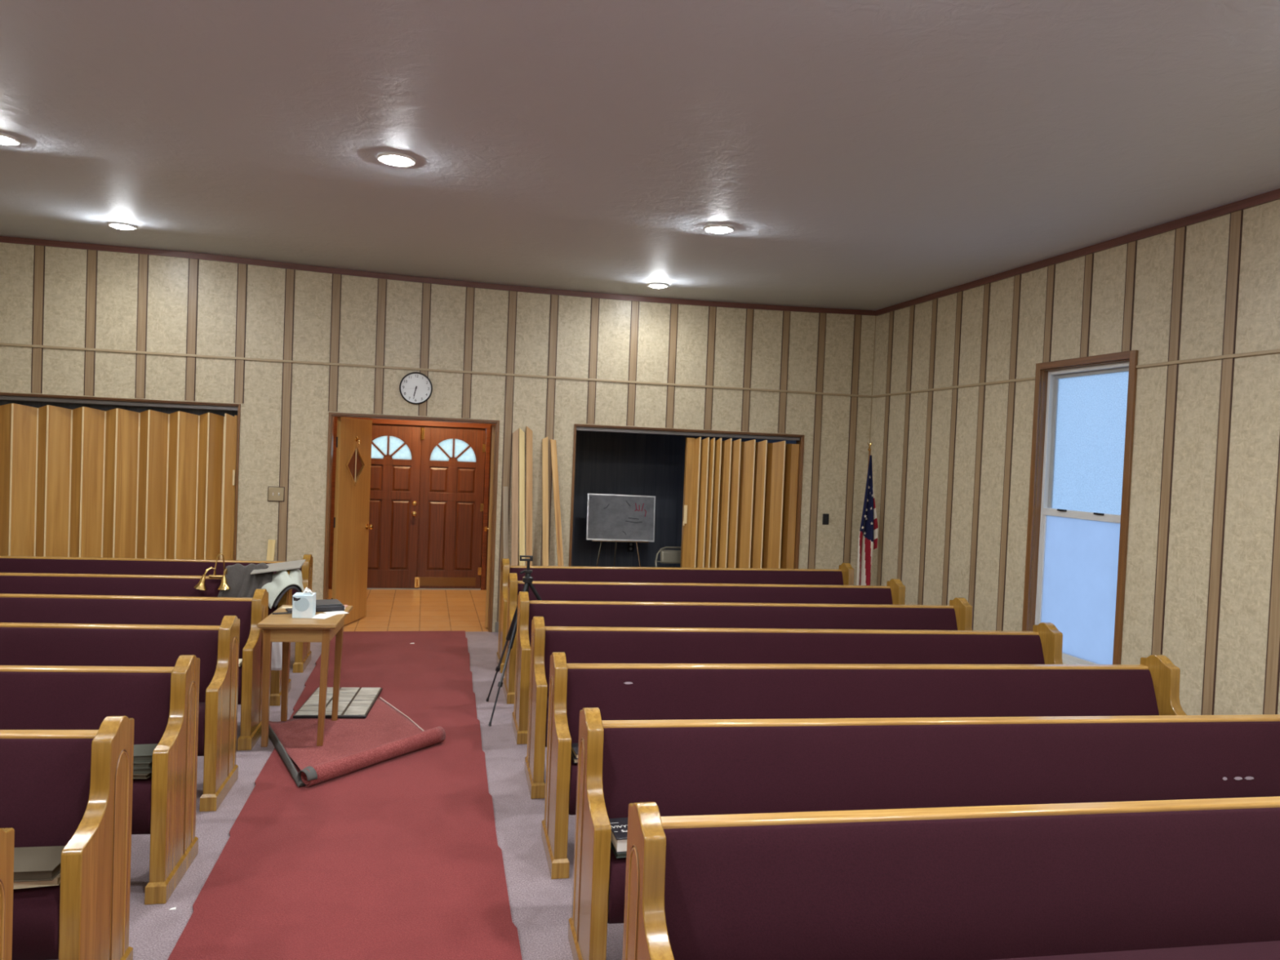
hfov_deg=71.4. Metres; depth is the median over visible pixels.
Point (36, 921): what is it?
seat cushion
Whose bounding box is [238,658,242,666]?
hymnal
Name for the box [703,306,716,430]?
trim
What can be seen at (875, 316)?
trim
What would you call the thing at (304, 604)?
tissue box
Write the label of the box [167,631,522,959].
carpet runner
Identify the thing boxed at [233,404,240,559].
trim
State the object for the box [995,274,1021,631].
trim
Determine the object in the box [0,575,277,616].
cushion
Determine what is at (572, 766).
seat cushion
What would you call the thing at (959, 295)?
trim
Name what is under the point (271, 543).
leaning board
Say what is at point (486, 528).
door
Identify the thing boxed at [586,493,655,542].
whiteboard
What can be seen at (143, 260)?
trim
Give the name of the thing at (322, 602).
notebook
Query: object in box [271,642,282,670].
plastic bag
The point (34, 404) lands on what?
wall
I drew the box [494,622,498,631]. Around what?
baseboard
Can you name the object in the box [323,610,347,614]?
envelope
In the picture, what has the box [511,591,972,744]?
pew
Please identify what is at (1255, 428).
wall
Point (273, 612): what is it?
pen
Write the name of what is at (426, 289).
trim
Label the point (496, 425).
trim
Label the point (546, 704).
seat cushion
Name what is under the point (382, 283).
trim
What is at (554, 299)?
trim
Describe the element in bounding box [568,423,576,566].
trim
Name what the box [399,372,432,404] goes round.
wall clock
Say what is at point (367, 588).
trim
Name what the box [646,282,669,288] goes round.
recessed light
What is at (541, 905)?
floor
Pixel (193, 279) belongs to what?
trim
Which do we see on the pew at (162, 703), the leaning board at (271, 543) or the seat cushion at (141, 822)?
the seat cushion at (141, 822)
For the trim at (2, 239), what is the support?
attached to the wall at (65, 268)
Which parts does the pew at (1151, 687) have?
panel, rail, panel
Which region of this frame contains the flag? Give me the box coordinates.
[856,441,878,585]
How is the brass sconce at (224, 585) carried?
attached to the pew at (10, 583)
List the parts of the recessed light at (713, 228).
bulb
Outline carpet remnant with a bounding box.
[268,697,445,786]
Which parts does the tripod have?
leg, leg, leg, leg, leg, leg, leg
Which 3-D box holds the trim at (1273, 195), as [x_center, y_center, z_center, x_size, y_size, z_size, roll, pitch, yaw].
[4.013,-1.554,3.341,0.022,0.060,12.730,2,2,-14]
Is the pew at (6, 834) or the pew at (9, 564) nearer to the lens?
the pew at (6, 834)
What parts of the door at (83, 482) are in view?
lead post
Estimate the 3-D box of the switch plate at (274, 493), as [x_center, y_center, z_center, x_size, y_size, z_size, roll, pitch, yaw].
[-3.345,0.130,8.186,0.144,0.136,0.022,2,2,-14]
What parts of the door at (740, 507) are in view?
lead post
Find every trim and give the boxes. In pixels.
[0,235,875,315]
[0,342,871,397]
[0,392,239,406]
[31,244,44,393]
[83,249,97,395]
[134,253,148,398]
[185,257,199,400]
[233,263,247,403]
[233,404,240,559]
[276,268,295,560]
[323,412,333,599]
[328,273,341,411]
[331,412,497,424]
[362,418,490,590]
[366,587,480,590]
[373,278,386,413]
[373,423,485,585]
[417,283,431,416]
[462,287,475,417]
[487,420,499,631]
[497,290,517,622]
[540,294,559,565]
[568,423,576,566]
[575,423,803,437]
[586,297,599,424]
[626,301,639,426]
[665,303,678,427]
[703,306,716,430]
[741,308,754,431]
[777,311,791,433]
[793,435,804,568]
[807,312,826,568]
[842,314,862,563]
[869,315,875,444]
[871,377,1035,397]
[875,188,1279,315]
[876,311,893,585]
[897,304,915,581]
[917,297,937,604]
[941,290,963,604]
[968,283,991,630]
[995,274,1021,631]
[1042,264,1055,362]
[1080,253,1093,357]
[1121,240,1137,351]
[1136,348,1279,368]
[1151,226,1186,654]
[1200,209,1243,715]
[1262,435,1279,714]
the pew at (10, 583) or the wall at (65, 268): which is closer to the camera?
the pew at (10, 583)
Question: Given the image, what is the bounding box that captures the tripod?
[485,555,542,725]
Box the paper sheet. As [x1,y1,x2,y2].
[311,613,335,618]
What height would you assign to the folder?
0.082 m
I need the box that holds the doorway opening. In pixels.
[571,431,795,567]
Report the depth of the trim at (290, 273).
8.19 m
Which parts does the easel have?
leg, leg, leg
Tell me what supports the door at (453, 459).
in the wall at (335, 434)
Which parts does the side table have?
leg, leg, leg, leg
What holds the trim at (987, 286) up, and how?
attached to the wall at (1255, 428)
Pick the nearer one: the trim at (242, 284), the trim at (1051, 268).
the trim at (1051, 268)
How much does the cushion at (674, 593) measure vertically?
0.399 m
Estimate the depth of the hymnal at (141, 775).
3.40 m
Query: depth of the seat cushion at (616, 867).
2.88 m
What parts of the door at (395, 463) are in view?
raised panel, raised panel, fanlight pane, fanlight pane, fanlight pane, raised panel, raised panel, fanlight pane, knob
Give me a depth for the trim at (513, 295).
8.67 m
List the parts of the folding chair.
backrest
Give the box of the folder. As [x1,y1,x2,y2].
[250,559,305,574]
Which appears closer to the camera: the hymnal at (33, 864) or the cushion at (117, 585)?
the hymnal at (33, 864)
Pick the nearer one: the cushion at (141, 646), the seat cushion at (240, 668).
the cushion at (141, 646)
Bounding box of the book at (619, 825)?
[608,817,627,853]
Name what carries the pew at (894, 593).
on the floor
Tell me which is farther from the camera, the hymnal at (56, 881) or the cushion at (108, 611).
the cushion at (108, 611)
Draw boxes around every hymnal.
[13,845,65,882]
[13,872,60,888]
[133,743,157,762]
[133,761,151,768]
[133,767,151,773]
[133,773,151,778]
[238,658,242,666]
[571,742,578,759]
[571,751,577,763]
[610,843,626,857]
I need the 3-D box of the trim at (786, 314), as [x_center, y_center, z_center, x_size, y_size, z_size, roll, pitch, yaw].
[1.509,-1.127,9.323,0.082,1.276,0.007,2,2,-14]
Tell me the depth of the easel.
9.93 m
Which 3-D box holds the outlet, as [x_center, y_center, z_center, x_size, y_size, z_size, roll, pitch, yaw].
[-0.109,0.796,10.651,0.080,0.130,0.010,2,2,-14]
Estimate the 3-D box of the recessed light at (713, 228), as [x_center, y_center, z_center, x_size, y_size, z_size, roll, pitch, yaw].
[0.545,-1.726,6.160,0.210,0.030,0.210,2,2,-14]
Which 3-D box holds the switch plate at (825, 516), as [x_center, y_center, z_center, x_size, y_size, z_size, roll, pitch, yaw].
[1.980,0.418,9.489,0.072,0.116,0.014,2,2,-14]
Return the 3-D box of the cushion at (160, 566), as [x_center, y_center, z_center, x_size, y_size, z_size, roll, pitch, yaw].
[-4.165,0.826,6.903,3.026,0.399,0.131,2,2,-10]
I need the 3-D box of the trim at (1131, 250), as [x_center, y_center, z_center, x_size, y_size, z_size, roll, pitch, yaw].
[3.345,-1.259,6.092,0.007,0.765,0.082,2,2,-14]
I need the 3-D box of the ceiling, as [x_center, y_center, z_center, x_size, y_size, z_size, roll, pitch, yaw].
[-0.683,-1.809,2.212,9.973,0.258,13.030,2,2,-14]
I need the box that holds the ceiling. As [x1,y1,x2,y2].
[0,0,1279,311]
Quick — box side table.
[257,604,352,746]
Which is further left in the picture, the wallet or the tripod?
the wallet
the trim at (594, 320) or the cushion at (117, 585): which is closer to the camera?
the cushion at (117, 585)
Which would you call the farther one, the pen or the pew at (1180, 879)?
the pen
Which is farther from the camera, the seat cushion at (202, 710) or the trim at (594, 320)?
the trim at (594, 320)
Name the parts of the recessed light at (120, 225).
bulb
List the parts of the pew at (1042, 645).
panel, rail, panel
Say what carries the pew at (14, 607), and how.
on the floor
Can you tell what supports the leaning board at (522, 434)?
on the floor
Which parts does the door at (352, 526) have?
diamond pane, diamond moulding, knob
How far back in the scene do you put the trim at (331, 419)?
8.31 m
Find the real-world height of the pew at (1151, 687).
0.881 m
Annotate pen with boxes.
[272,612,292,614]
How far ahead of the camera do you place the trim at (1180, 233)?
5.72 m
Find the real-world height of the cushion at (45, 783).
0.399 m
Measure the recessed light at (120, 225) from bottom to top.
0.030 m
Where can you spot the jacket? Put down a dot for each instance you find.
(282, 582)
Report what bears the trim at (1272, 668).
attached to the wall at (1255, 428)
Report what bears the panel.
on the carpet remnant
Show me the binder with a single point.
(322, 605)
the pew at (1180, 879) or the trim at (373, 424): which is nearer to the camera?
the pew at (1180, 879)
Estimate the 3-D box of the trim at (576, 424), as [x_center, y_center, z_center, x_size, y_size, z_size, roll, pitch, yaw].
[0.524,-0.506,9.178,2.427,0.026,0.154,2,2,-14]
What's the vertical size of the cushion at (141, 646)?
0.399 m
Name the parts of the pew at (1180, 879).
panel, rail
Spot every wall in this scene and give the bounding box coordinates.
[0,242,875,631]
[0,400,237,416]
[328,416,493,589]
[870,199,1279,715]
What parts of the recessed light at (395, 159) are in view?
bulb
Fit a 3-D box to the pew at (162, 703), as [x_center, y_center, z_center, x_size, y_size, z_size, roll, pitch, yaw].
[-3.378,1.114,3.389,3.147,0.881,0.433,2,2,-8]
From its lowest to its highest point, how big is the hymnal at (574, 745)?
0.022 m
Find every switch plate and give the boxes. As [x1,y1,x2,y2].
[267,486,284,502]
[822,513,829,524]
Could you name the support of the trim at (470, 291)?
attached to the wall at (65, 268)
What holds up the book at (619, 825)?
on the hymnal at (624, 855)
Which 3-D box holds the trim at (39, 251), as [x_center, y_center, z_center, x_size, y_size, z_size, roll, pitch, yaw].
[-5.201,-1.387,7.699,0.082,1.270,0.007,2,2,-14]
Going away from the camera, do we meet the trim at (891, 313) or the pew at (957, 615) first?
the pew at (957, 615)
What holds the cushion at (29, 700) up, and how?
on the pew at (162, 703)
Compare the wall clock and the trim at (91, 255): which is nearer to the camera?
the trim at (91, 255)
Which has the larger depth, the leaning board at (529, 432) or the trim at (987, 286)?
the leaning board at (529, 432)
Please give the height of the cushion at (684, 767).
0.399 m
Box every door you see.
[0,403,237,559]
[331,416,373,625]
[367,423,422,588]
[414,426,485,588]
[484,424,494,627]
[680,436,799,568]
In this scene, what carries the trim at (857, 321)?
attached to the wall at (65, 268)
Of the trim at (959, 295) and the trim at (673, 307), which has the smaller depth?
the trim at (959, 295)
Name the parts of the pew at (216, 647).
rail, panel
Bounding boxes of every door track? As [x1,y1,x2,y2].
[0,395,237,411]
[576,426,799,440]
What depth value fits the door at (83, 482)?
7.95 m
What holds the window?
in the wall at (1255, 428)
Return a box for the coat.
[217,562,274,597]
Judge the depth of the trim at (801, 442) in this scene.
9.42 m
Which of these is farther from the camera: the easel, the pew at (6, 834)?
the easel
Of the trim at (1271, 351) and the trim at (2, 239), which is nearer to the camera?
the trim at (1271, 351)
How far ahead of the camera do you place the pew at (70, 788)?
2.78 m
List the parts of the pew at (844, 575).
panel, rail, panel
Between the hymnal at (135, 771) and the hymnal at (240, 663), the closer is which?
the hymnal at (135, 771)
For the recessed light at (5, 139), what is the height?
0.030 m
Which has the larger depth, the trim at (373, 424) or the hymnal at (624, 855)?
the trim at (373, 424)
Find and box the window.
[1022,350,1137,664]
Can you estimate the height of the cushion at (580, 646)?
0.399 m
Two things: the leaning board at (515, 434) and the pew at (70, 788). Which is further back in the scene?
the leaning board at (515, 434)
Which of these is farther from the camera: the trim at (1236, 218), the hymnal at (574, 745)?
the trim at (1236, 218)
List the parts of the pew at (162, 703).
rail, panel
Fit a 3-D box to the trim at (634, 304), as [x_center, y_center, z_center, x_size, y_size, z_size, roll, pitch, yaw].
[-0.071,-1.168,8.941,0.082,1.250,0.007,2,2,-14]
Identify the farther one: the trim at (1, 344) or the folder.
the trim at (1, 344)
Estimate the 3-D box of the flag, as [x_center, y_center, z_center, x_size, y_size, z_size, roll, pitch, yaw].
[2.328,0.614,9.208,0.240,2.020,0.240,2,2,-14]
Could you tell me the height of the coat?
0.363 m
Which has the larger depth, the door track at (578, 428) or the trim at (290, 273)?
the door track at (578, 428)
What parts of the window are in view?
sash, pane, meeting rail, sash, pane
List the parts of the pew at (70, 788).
rail, panel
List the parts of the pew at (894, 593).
panel, rail, panel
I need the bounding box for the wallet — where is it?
[285,608,292,612]
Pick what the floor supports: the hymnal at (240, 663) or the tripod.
the tripod
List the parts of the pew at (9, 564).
rail, panel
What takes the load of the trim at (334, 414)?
attached to the wall at (65, 268)
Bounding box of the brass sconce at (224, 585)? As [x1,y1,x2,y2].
[193,552,231,590]
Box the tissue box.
[292,586,315,617]
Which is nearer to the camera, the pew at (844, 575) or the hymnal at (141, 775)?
the hymnal at (141, 775)
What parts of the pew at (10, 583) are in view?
rail, panel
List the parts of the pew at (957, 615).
panel, rail, panel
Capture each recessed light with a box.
[0,132,21,146]
[106,222,137,230]
[377,152,416,167]
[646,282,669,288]
[703,224,733,233]
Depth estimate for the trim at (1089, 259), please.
6.48 m
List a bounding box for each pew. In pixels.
[0,554,312,672]
[0,569,292,706]
[0,588,268,750]
[0,615,239,811]
[0,654,199,904]
[0,715,134,959]
[0,827,14,959]
[496,558,853,672]
[502,573,905,703]
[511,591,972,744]
[524,616,1062,799]
[541,652,1186,879]
[568,707,1279,959]
[622,795,1279,959]
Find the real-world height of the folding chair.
0.772 m
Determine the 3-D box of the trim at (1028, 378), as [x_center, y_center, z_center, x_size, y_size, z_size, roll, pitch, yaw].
[2.796,-0.847,8.276,0.012,0.022,2.656,2,2,-14]
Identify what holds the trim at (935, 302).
attached to the wall at (1255, 428)
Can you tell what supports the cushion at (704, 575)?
on the pew at (844, 575)
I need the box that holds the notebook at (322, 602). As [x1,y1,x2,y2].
[315,599,342,606]
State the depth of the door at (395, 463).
11.03 m
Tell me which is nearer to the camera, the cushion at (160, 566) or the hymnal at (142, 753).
the hymnal at (142, 753)
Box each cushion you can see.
[0,558,302,604]
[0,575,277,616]
[0,597,251,658]
[0,626,218,702]
[0,671,171,744]
[0,738,93,847]
[11,883,60,959]
[131,775,151,834]
[197,702,205,755]
[237,663,242,704]
[509,568,843,585]
[517,583,893,604]
[528,604,957,645]
[544,630,1044,697]
[545,697,548,746]
[566,668,1159,743]
[568,755,577,814]
[602,720,1279,818]
[607,847,626,924]
[991,940,1279,959]
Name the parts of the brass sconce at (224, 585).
arm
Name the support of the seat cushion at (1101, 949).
on the pew at (1180, 879)
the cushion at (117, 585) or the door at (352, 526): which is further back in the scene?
the door at (352, 526)
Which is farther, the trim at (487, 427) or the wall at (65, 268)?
the trim at (487, 427)
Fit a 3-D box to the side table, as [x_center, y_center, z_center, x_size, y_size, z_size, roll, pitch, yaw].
[-2.024,1.173,5.403,0.430,0.724,0.630,2,2,-10]
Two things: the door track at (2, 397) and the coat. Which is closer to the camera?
the coat
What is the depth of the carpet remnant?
5.23 m
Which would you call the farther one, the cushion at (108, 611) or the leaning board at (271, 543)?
the leaning board at (271, 543)
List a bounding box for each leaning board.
[266,539,275,560]
[502,486,508,558]
[511,429,518,565]
[519,427,524,565]
[525,426,532,565]
[542,436,548,565]
[550,439,563,565]
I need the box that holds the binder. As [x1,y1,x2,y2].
[315,599,345,612]
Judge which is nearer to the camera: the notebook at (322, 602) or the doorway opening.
the notebook at (322, 602)
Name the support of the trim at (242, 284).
attached to the wall at (65, 268)
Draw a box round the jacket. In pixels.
[261,568,304,608]
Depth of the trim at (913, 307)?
8.86 m
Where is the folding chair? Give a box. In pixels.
[654,546,680,567]
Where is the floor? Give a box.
[128,589,623,959]
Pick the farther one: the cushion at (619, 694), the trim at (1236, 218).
the trim at (1236, 218)
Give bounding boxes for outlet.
[626,542,634,551]
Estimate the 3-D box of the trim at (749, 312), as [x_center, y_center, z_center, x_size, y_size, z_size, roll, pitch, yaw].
[1.114,-1.136,9.227,0.082,1.266,0.007,2,2,-14]
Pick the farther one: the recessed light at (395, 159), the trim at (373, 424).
the trim at (373, 424)
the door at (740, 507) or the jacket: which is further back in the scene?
the door at (740, 507)
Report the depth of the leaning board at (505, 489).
8.64 m
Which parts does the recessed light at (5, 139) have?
bulb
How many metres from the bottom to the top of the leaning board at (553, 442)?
1.902 m
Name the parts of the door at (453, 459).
raised panel, raised panel, fanlight pane, fanlight pane, kick plate, fanlight pane, raised panel, raised panel, fanlight pane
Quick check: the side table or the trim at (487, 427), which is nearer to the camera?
the side table
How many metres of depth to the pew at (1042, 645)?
5.06 m
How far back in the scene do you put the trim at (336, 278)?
8.27 m
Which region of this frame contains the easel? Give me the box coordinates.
[591,539,648,566]
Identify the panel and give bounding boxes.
[293,687,382,718]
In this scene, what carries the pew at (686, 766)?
on the floor
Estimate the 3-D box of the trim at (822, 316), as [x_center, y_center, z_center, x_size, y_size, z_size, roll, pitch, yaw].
[1.862,-0.083,9.447,0.082,3.362,0.007,2,2,-14]
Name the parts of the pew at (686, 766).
panel, rail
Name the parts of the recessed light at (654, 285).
bulb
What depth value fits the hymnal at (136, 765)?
3.42 m
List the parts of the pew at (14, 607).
rail, panel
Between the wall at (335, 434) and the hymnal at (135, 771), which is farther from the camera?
the wall at (335, 434)
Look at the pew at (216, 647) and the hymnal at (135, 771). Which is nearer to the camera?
the hymnal at (135, 771)
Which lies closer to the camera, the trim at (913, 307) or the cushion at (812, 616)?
the cushion at (812, 616)
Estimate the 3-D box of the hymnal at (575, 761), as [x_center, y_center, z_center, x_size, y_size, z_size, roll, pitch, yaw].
[-0.214,1.188,3.847,0.160,0.020,0.140,2,2,-11]
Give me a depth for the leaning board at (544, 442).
8.65 m
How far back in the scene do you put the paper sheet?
5.34 m
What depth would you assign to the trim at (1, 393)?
7.87 m

